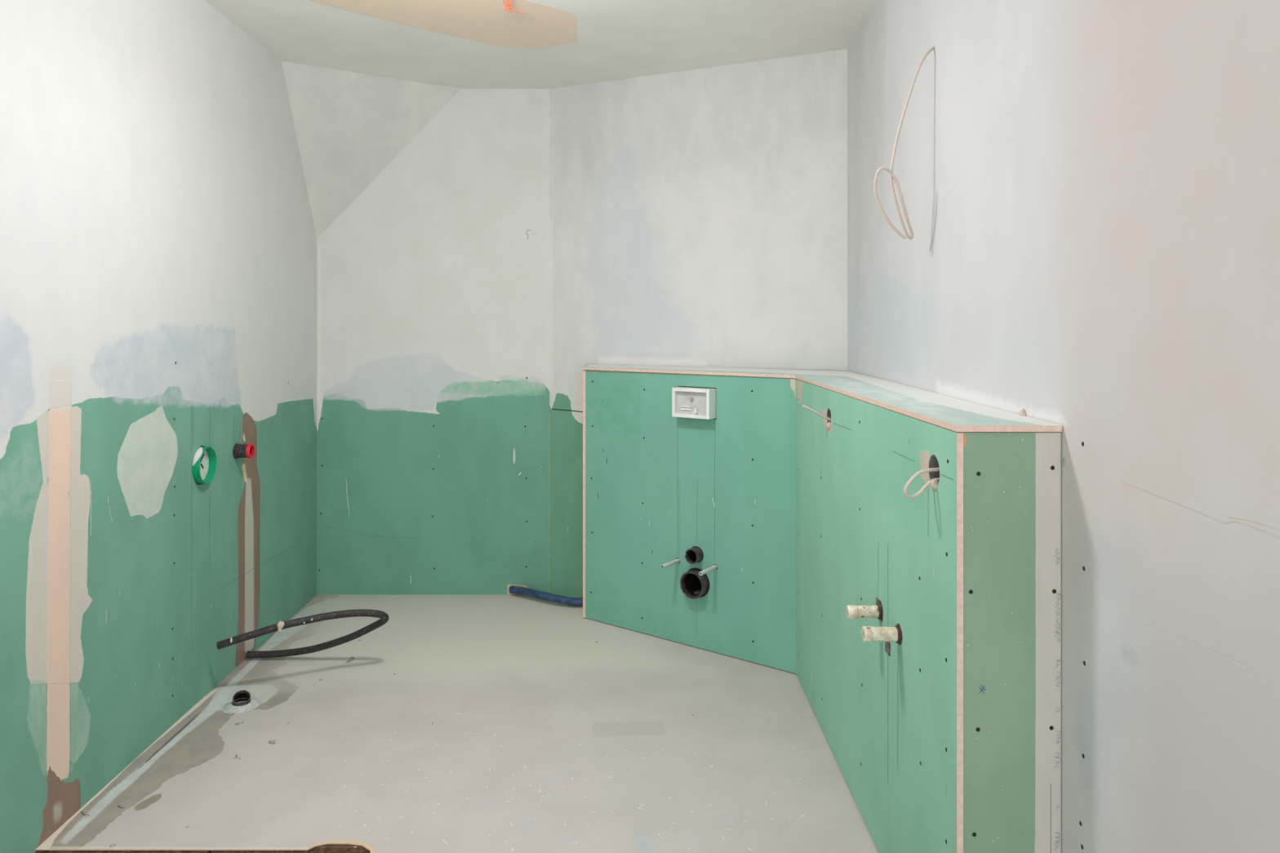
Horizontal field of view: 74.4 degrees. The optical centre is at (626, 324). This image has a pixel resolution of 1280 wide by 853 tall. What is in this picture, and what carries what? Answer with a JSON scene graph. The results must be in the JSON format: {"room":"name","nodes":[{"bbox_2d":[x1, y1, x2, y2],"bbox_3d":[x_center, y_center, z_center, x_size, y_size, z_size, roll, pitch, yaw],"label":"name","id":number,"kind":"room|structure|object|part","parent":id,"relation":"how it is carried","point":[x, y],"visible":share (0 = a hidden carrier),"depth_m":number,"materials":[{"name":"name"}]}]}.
{"room":"building under construction","nodes":[
{"label":"building under construction","id":0,"kind":"room"},
{"bbox_2d":[0,0,316,852],"bbox_3d":[-1.533,0.276,1.759,0.095,2.911,5.120,0,0,-2],"label":"wall","id":1,"kind":"structure","parent":0,"point":[158,238],"depth_m":2.60,"materials":[{"name":"paint"}]},
{"bbox_2d":[191,446,217,483],"bbox_3d":[-1.544,0.506,3.042,0.071,0.132,0.132,0,0,0],"label":"junction box","id":2,"kind":"object","parent":1,"relation":"attached to","point":[204,464],"visible":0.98,"depth_m":3.06,"materials":[{"name":"green plastic"}]},
{"bbox_3d":[-1.538,0.506,3.042,0.001,0.125,0.125,0,0,-1],"label":"plate","id":3,"kind":"part","parent":2,"relation":"part of","materials":[{"name":"plastic"}]},
{"bbox_2d":[232,443,255,458],"bbox_3d":[-1.532,0.497,3.320,0.113,0.059,0.060,0,0,0],"label":"pipe","id":4,"kind":"object","parent":1,"relation":"attached to","point":[239,451],"visible":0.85,"depth_m":3.30,"materials":[{"name":"black plastic"}]},
{"bbox_2d":[281,61,460,239],"bbox_3d":[-1.192,-0.803,3.996,0.719,0.753,0.446,0,0,0],"label":"ceiling","id":5,"kind":"structure","parent":0,"point":[349,126],"depth_m":4.08,"materials":[{"name":"white paint"}]},
{"bbox_2d":[316,88,549,594],"bbox_3d":[-0.969,0.110,4.225,1.165,2.580,0.014,0,0,0],"label":"wall","id":6,"kind":"structure","parent":0,"point":[433,284],"depth_m":4.22,"materials":[{"name":"paint"}]},
{"bbox_2d":[35,594,878,852],"bbox_3d":[-0.310,1.429,3.193,2.620,0.159,2.114,0,0,0],"label":"floor","id":7,"kind":"structure","parent":0,"point":[544,736],"depth_m":2.67,"materials":[{"name":"grey concrete"}]},
{"bbox_2d":[222,690,261,714],"bbox_3d":[-1.366,1.374,2.998,0.125,0.143,0.146,0,0,0],"label":"drain pipe","id":8,"kind":"object","parent":7,"relation":"in","point":[251,704],"visible":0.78,"depth_m":2.98,"materials":[{"name":"plastic"}]},
{"bbox_2d":[216,608,389,657],"bbox_3d":[-1.228,1.215,3.236,0.601,0.257,0.358,0,0,0],"label":"hose","id":9,"kind":"object","parent":7,"relation":"on","point":[384,617],"visible":1,"depth_m":3.23,"materials":[{"name":"plastic"}]},
{"bbox_2d":[346,657,355,662],"bbox_3d":[-1.110,1.346,3.396,0.020,0.014,0.041,0,0,24],"label":"crumb","id":10,"kind":"object","parent":7,"relation":"on","point":[351,659],"visible":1,"depth_m":3.39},
{"bbox_2d":[508,586,582,605],"bbox_3d":[-0.367,1.320,4.100,0.484,0.046,0.109,0,0,20],"label":"hose","id":11,"kind":"object","parent":7,"relation":"on","point":[538,594],"visible":0.76,"depth_m":4.07,"materials":[{"name":"blue plastic"}]},
{"bbox_2d":[204,0,878,88],"bbox_3d":[-0.300,-1.186,1.730,2.600,0.012,5.060,0,0,0],"label":"ceiling","id":12,"kind":"structure","parent":0,"point":[460,44],"depth_m":3.41,"materials":[{"name":"white paint"}]},
{"bbox_2d":[502,0,527,13],"bbox_3d":[-0.400,-1.153,3.002,0.093,0.090,0.028,0,0,0],"label":"wires","id":13,"kind":"object","parent":12,"relation":"hanging from","point":[508,8],"visible":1,"depth_m":3.00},
{"bbox_2d":[549,48,847,598],"bbox_3d":[0.281,0.110,3.919,1.464,2.580,0.013,0,0,25],"label":"wall","id":14,"kind":"structure","parent":0,"point":[698,217],"depth_m":3.90,"materials":[{"name":"paint"}]},
{"bbox_2d":[582,364,1062,852],"bbox_3d":[0.368,0.833,2.875,1.142,1.277,2.502,0,0,0],"label":"wall","id":15,"kind":"structure","parent":0,"point":[946,738],"depth_m":2.22,"materials":[{"name":"paint"}]},
{"bbox_3d":[-0.196,0.777,4.000,0.012,1.138,0.254,0,0,0],"label":"panel","id":16,"kind":"part","parent":15,"relation":"part of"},
{"bbox_2d":[660,557,680,568],"bbox_3d":[0.193,0.999,3.542,0.017,0.017,0.160,0,0,36],"label":"rod","id":17,"kind":"object","parent":15,"relation":"attached to","point":[677,560],"visible":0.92,"depth_m":3.52,"materials":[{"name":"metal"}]},
{"bbox_3d":[0.234,0.777,3.570,1.045,1.137,0.013,0,0,36],"label":"panel","id":18,"kind":"part","parent":15,"relation":"part of","materials":[{"name":"green paint"}]},
{"bbox_2d":[671,386,716,419],"bbox_3d":[0.291,0.324,3.518,0.180,0.122,0.102,0,0,36],"label":"box","id":19,"kind":"object","parent":15,"relation":"attached to","point":[687,402],"visible":0.9,"depth_m":3.48,"materials":[{"name":"white plastic"}]},
{"bbox_2d":[677,391,706,415],"bbox_3d":[0.275,0.324,3.496,0.161,0.102,0.006,0,0,36],"label":"tray","id":20,"kind":"object","parent":19,"relation":"on","point":[689,402],"depth_m":3.49,"materials":[{"name":"white plastic"}]},
{"bbox_2d":[684,546,703,564],"bbox_3d":[0.309,0.958,3.545,0.067,0.067,0.147,0,0,36],"label":"pipe","id":21,"kind":"object","parent":15,"relation":"attached to","point":[694,555],"visible":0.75,"depth_m":3.50,"materials":[{"name":"black plastic"}]},
{"bbox_2d":[680,568,709,599],"bbox_3d":[0.311,1.076,3.543,0.120,0.120,0.149,0,0,36],"label":"drain pipe","id":22,"kind":"object","parent":15,"relation":"attached to","point":[693,585],"visible":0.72,"depth_m":3.51,"materials":[{"name":"black plastic"}]},
{"bbox_2d":[698,564,718,575],"bbox_3d":[0.341,0.995,3.433,0.017,0.017,0.160,0,0,36],"label":"rod","id":23,"kind":"object","parent":15,"relation":"attached to","point":[715,566],"visible":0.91,"depth_m":3.41,"materials":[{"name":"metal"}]},
{"bbox_2d":[826,408,831,429],"bbox_3d":[0.668,0.302,2.698,0.059,0.068,0.060,0,0,0],"label":"hole","id":24,"kind":"object","parent":15,"relation":"attached to","point":[828,413],"visible":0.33,"depth_m":2.72,"materials":[{"name":"paint"}]},
{"bbox_2d":[802,404,831,421],"bbox_3d":[0.610,0.283,2.698,0.099,0.055,0.008,0,0,0],"label":"electrical cable","id":25,"kind":"object","parent":24,"relation":"attached to","point":[803,406],"visible":0.94,"depth_m":2.69,"materials":[{"name":"white plastic"}]},
{"bbox_2d":[845,602,883,620],"bbox_3d":[0.619,0.725,2.130,0.124,0.042,0.042,0,0,0],"label":"pipe stub","id":26,"kind":"object","parent":15,"relation":"attached to","point":[853,611],"visible":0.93,"depth_m":2.12,"materials":[{"name":"white plastic"}]},
{"bbox_3d":[0.650,0.777,2.440,0.028,1.138,1.628,0,0,0],"label":"panel","id":27,"kind":"part","parent":15,"relation":"part of","materials":[{"name":"green paint"}]},
{"bbox_2d":[861,624,902,644],"bbox_3d":[0.617,0.727,1.982,0.124,0.044,0.043,0,0,0],"label":"pipe stub","id":28,"kind":"object","parent":15,"relation":"attached to","point":[869,633],"visible":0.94,"depth_m":1.97,"materials":[{"name":"white plastic"}]},
{"bbox_2d":[928,455,939,490],"bbox_3d":[0.660,0.308,1.751,0.059,0.073,0.066,0,0,0],"label":"hole","id":29,"kind":"object","parent":15,"relation":"attached to","point":[933,463],"visible":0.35,"depth_m":1.78,"materials":[{"name":"paint"}]},
{"bbox_2d":[903,466,939,498],"bbox_3d":[0.614,0.328,1.752,0.084,0.066,0.016,0,0,-5],"label":"electrical cable","id":30,"kind":"object","parent":29,"relation":"attached to","point":[909,482],"visible":0.91,"depth_m":1.75,"materials":[{"name":"white plastic"}]},
{"bbox_3d":[0.744,0.777,1.635,0.188,1.138,0.012,0,0,0],"label":"panel","id":31,"kind":"part","parent":15,"relation":"part of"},
{"bbox_2d":[1054,548,1060,849],"bbox_3d":[0.832,0.723,1.628,0.012,0.582,0.001,0,0,0],"label":"print","id":32,"kind":"object","parent":15,"relation":"attached to","point":[1057,551],"depth_m":1.63},
{"bbox_2d":[847,0,1279,852],"bbox_3d":[0.829,0.185,1.404,0.023,2.730,4.414,0,0,3],"label":"wall","id":33,"kind":"structure","parent":0,"point":[1090,188],"depth_m":1.40,"materials":[{"name":"paint"}]},
{"bbox_2d":[873,45,934,239],"bbox_3d":[0.792,-0.525,2.419,0.192,0.557,0.059,0,0,-13],"label":"hanging cable","id":34,"kind":"object","parent":33,"relation":"hanging from","point":[890,171],"visible":1,"depth_m":2.40,"materials":[{"name":"white plastic"}]}
]}

